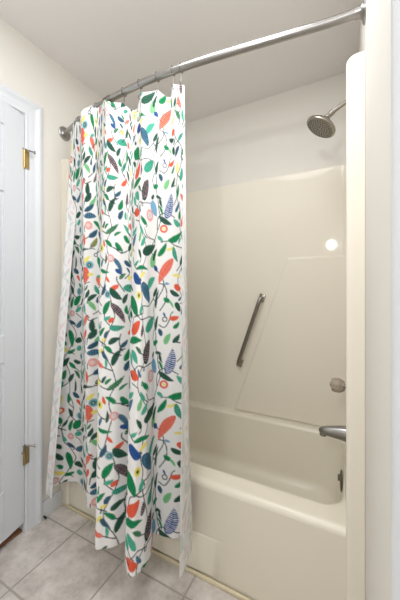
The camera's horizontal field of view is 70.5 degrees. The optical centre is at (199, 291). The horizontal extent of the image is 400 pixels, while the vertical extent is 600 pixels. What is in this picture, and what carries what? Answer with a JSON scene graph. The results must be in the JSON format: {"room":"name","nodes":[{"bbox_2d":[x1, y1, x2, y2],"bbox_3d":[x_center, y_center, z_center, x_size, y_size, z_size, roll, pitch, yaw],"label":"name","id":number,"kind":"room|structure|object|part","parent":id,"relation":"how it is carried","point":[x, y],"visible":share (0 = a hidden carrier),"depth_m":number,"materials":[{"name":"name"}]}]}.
{"room":"bathroom","nodes":[
{"label":"bathroom","id":0,"kind":"room"},
{"bbox_2d":[0,18,102,500],"bbox_3d":[-1.266,-0.040,0.759,0.120,2.440,3.480,0,0,28],"label":"wall","id":1,"kind":"structure","parent":0,"point":[25,68],"depth_m":1.51,"materials":[{"name":"paint"}]},
{"bbox_2d":[0,527,21,547],"bbox_3d":[-1.100,1.174,1.083,0.116,0.012,0.758,0,0,28],"label":"trim","id":2,"kind":"structure","parent":1,"relation":"attached to","point":[18,530],"depth_m":1.36,"materials":[{"name":"brown wood"}]},
{"bbox_2d":[0,99,35,543],"bbox_3d":[-0.966,0.132,1.044,0.091,1.987,0.783,0,0,17],"label":"door","id":3,"kind":"structure","parent":1,"relation":"in","point":[14,158],"depth_m":1.32,"materials":[{"name":"white paint"}]},
{"bbox_3d":[-0.971,0.072,1.026,0.046,1.633,0.503,0,0,14],"label":"raised panel","id":4,"kind":"part","parent":3,"relation":"part of","materials":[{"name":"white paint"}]},
{"bbox_2d":[14,108,23,532],"bbox_3d":[-1.100,0.144,1.083,0.134,2.072,0.798,0,0,28],"label":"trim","id":5,"kind":"structure","parent":1,"relation":"attached to","point":[21,526],"depth_m":1.39,"materials":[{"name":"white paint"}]},
{"bbox_2d":[0,82,42,531],"bbox_3d":[-1.036,0.114,1.048,0.020,2.132,0.942,0,0,28],"label":"trim","id":6,"kind":"structure","parent":1,"relation":"attached to","point":[33,113],"depth_m":1.42,"materials":[{"name":"white paint"}]},
{"bbox_2d":[43,490,61,518],"bbox_3d":[-0.795,1.137,1.519,0.012,0.085,0.116,0,0,28],"label":"baseboard","id":7,"kind":"structure","parent":1,"relation":"attached to","point":[49,505],"depth_m":1.51,"materials":[{"name":"white paint"}]},
{"bbox_2d":[59,0,365,140],"bbox_3d":[-0.133,-0.890,1.218,1.461,0.074,0.154,0,0,28],"label":"shower curtain rod","id":8,"kind":"object","parent":1,"relation":"attached to","point":[356,13],"visible":0.87,"depth_m":1.03,"materials":[{"name":"silver metal"}]},
{"bbox_2d":[46,84,192,578],"bbox_3d":[-0.402,0.054,1.224,0.821,1.873,0.279,0,0,28],"label":"shower curtain","id":9,"kind":"object","parent":8,"relation":"hanging from","point":[119,430],"visible":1,"depth_m":1.16,"materials":[{"name":"fabric"}]},
{"bbox_2d":[0,505,239,599],"bbox_3d":[-0.658,1.210,0.498,3.200,0.060,3.580,0,0,28],"label":"floor","id":10,"kind":"structure","parent":0,"point":[57,558],"depth_m":1.19,"materials":[{"name":"tile"}]},
{"bbox_2d":[70,400,345,599],"bbox_3d":[0.059,0.984,1.585,1.455,0.392,0.786,0,0,28],"label":"bathtub","id":11,"kind":"object","parent":10,"relation":"on","point":[268,493],"visible":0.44,"depth_m":1.16,"materials":[{"name":"plastic"}]},
{"bbox_3d":[-0.302,1.083,1.336,0.915,0.153,0.010,0,0,28],"label":"apron panel","id":12,"kind":"part","parent":11,"relation":"part of","materials":[{"name":"beige plastic"}]},
{"bbox_2d":[62,503,251,599],"bbox_3d":[-0.124,1.173,1.236,1.463,0.014,0.012,0,0,28],"label":"trim","id":13,"kind":"structure","parent":11,"relation":"attached to","point":[169,559],"depth_m":1.19,"materials":[{"name":"beige wood"}]},
{"bbox_2d":[61,51,364,599],"bbox_3d":[0.058,0.207,1.583,1.461,1.944,0.788,0,0,28],"label":"shower surround","id":14,"kind":"object","parent":11,"relation":"on","point":[296,240],"depth_m":1.72,"materials":[{"name":"beige plastic"}]},
{"bbox_2d":[236,293,265,366],"bbox_3d":[0.319,0.254,1.825,0.198,0.490,0.057,0,0,28],"label":"grab bar","id":15,"kind":"object","parent":14,"relation":"attached to","point":[261,298],"visible":1,"depth_m":1.80,"materials":[{"name":"metal"}]},
{"bbox_2d":[319,426,345,441],"bbox_3d":[0.613,0.635,1.288,0.135,0.072,0.065,0,0,28],"label":"tub spout","id":16,"kind":"object","parent":14,"relation":"attached to","point":[337,432],"visible":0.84,"depth_m":1.27,"materials":[{"name":"grey metal"}]},
{"bbox_3d":[0.634,0.423,1.278,0.088,0.080,0.080,0,0,28],"label":"tap handle","id":17,"kind":"part","parent":14,"relation":"part of","materials":[{"name":"silver metal"}]},
{"bbox_3d":[0.639,0.854,1.281,0.012,0.099,0.062,0,0,28],"label":"overflow plate","id":18,"kind":"part","parent":11,"relation":"part of","materials":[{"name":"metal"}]},
{"bbox_2d":[0,0,360,123],"bbox_3d":[-0.542,-1.300,0.437,1.703,0.080,3.580,0,0,28],"label":"ceiling","id":19,"kind":"structure","parent":0,"point":[107,45],"depth_m":1.43,"materials":[{"name":"paint"}]},
{"bbox_2d":[185,72,345,192],"bbox_3d":[0.264,-0.040,1.979,1.703,2.440,0.100,0,0,28],"label":"wall","id":20,"kind":"structure","parent":0,"point":[268,137],"depth_m":1.83,"materials":[{"name":"paint"}]},
{"bbox_2d":[358,0,390,599],"bbox_3d":[0.136,-0.040,0.026,0.120,2.440,3.480,0,0,28],"label":"wall","id":21,"kind":"structure","parent":0,"point":[375,35],"depth_m":0.51,"materials":[{"name":"paint"}]},
{"bbox_2d":[307,100,345,137],"bbox_3d":[0.603,-0.803,1.286,0.222,0.164,0.140,0,0,28],"label":"shower fixture","id":22,"kind":"object","parent":21,"relation":"attached to","point":[321,126],"visible":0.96,"depth_m":1.28,"materials":[{"name":"silver metal"}]},
{"bbox_3d":[0.653,-0.840,1.268,0.117,0.052,0.019,0,0,28],"label":"shower arm","id":23,"kind":"part","parent":22,"relation":"part of","materials":[{"name":"silver metal"}]},
{"bbox_2d":[391,0,399,599],"bbox_3d":[-0.036,0.100,-0.154,0.020,2.160,0.842,0,0,28],"label":"trim","id":24,"kind":"structure","parent":21,"relation":"attached to","point":[395,4],"depth_m":0.20,"materials":[{"name":"white paint"}]}
]}

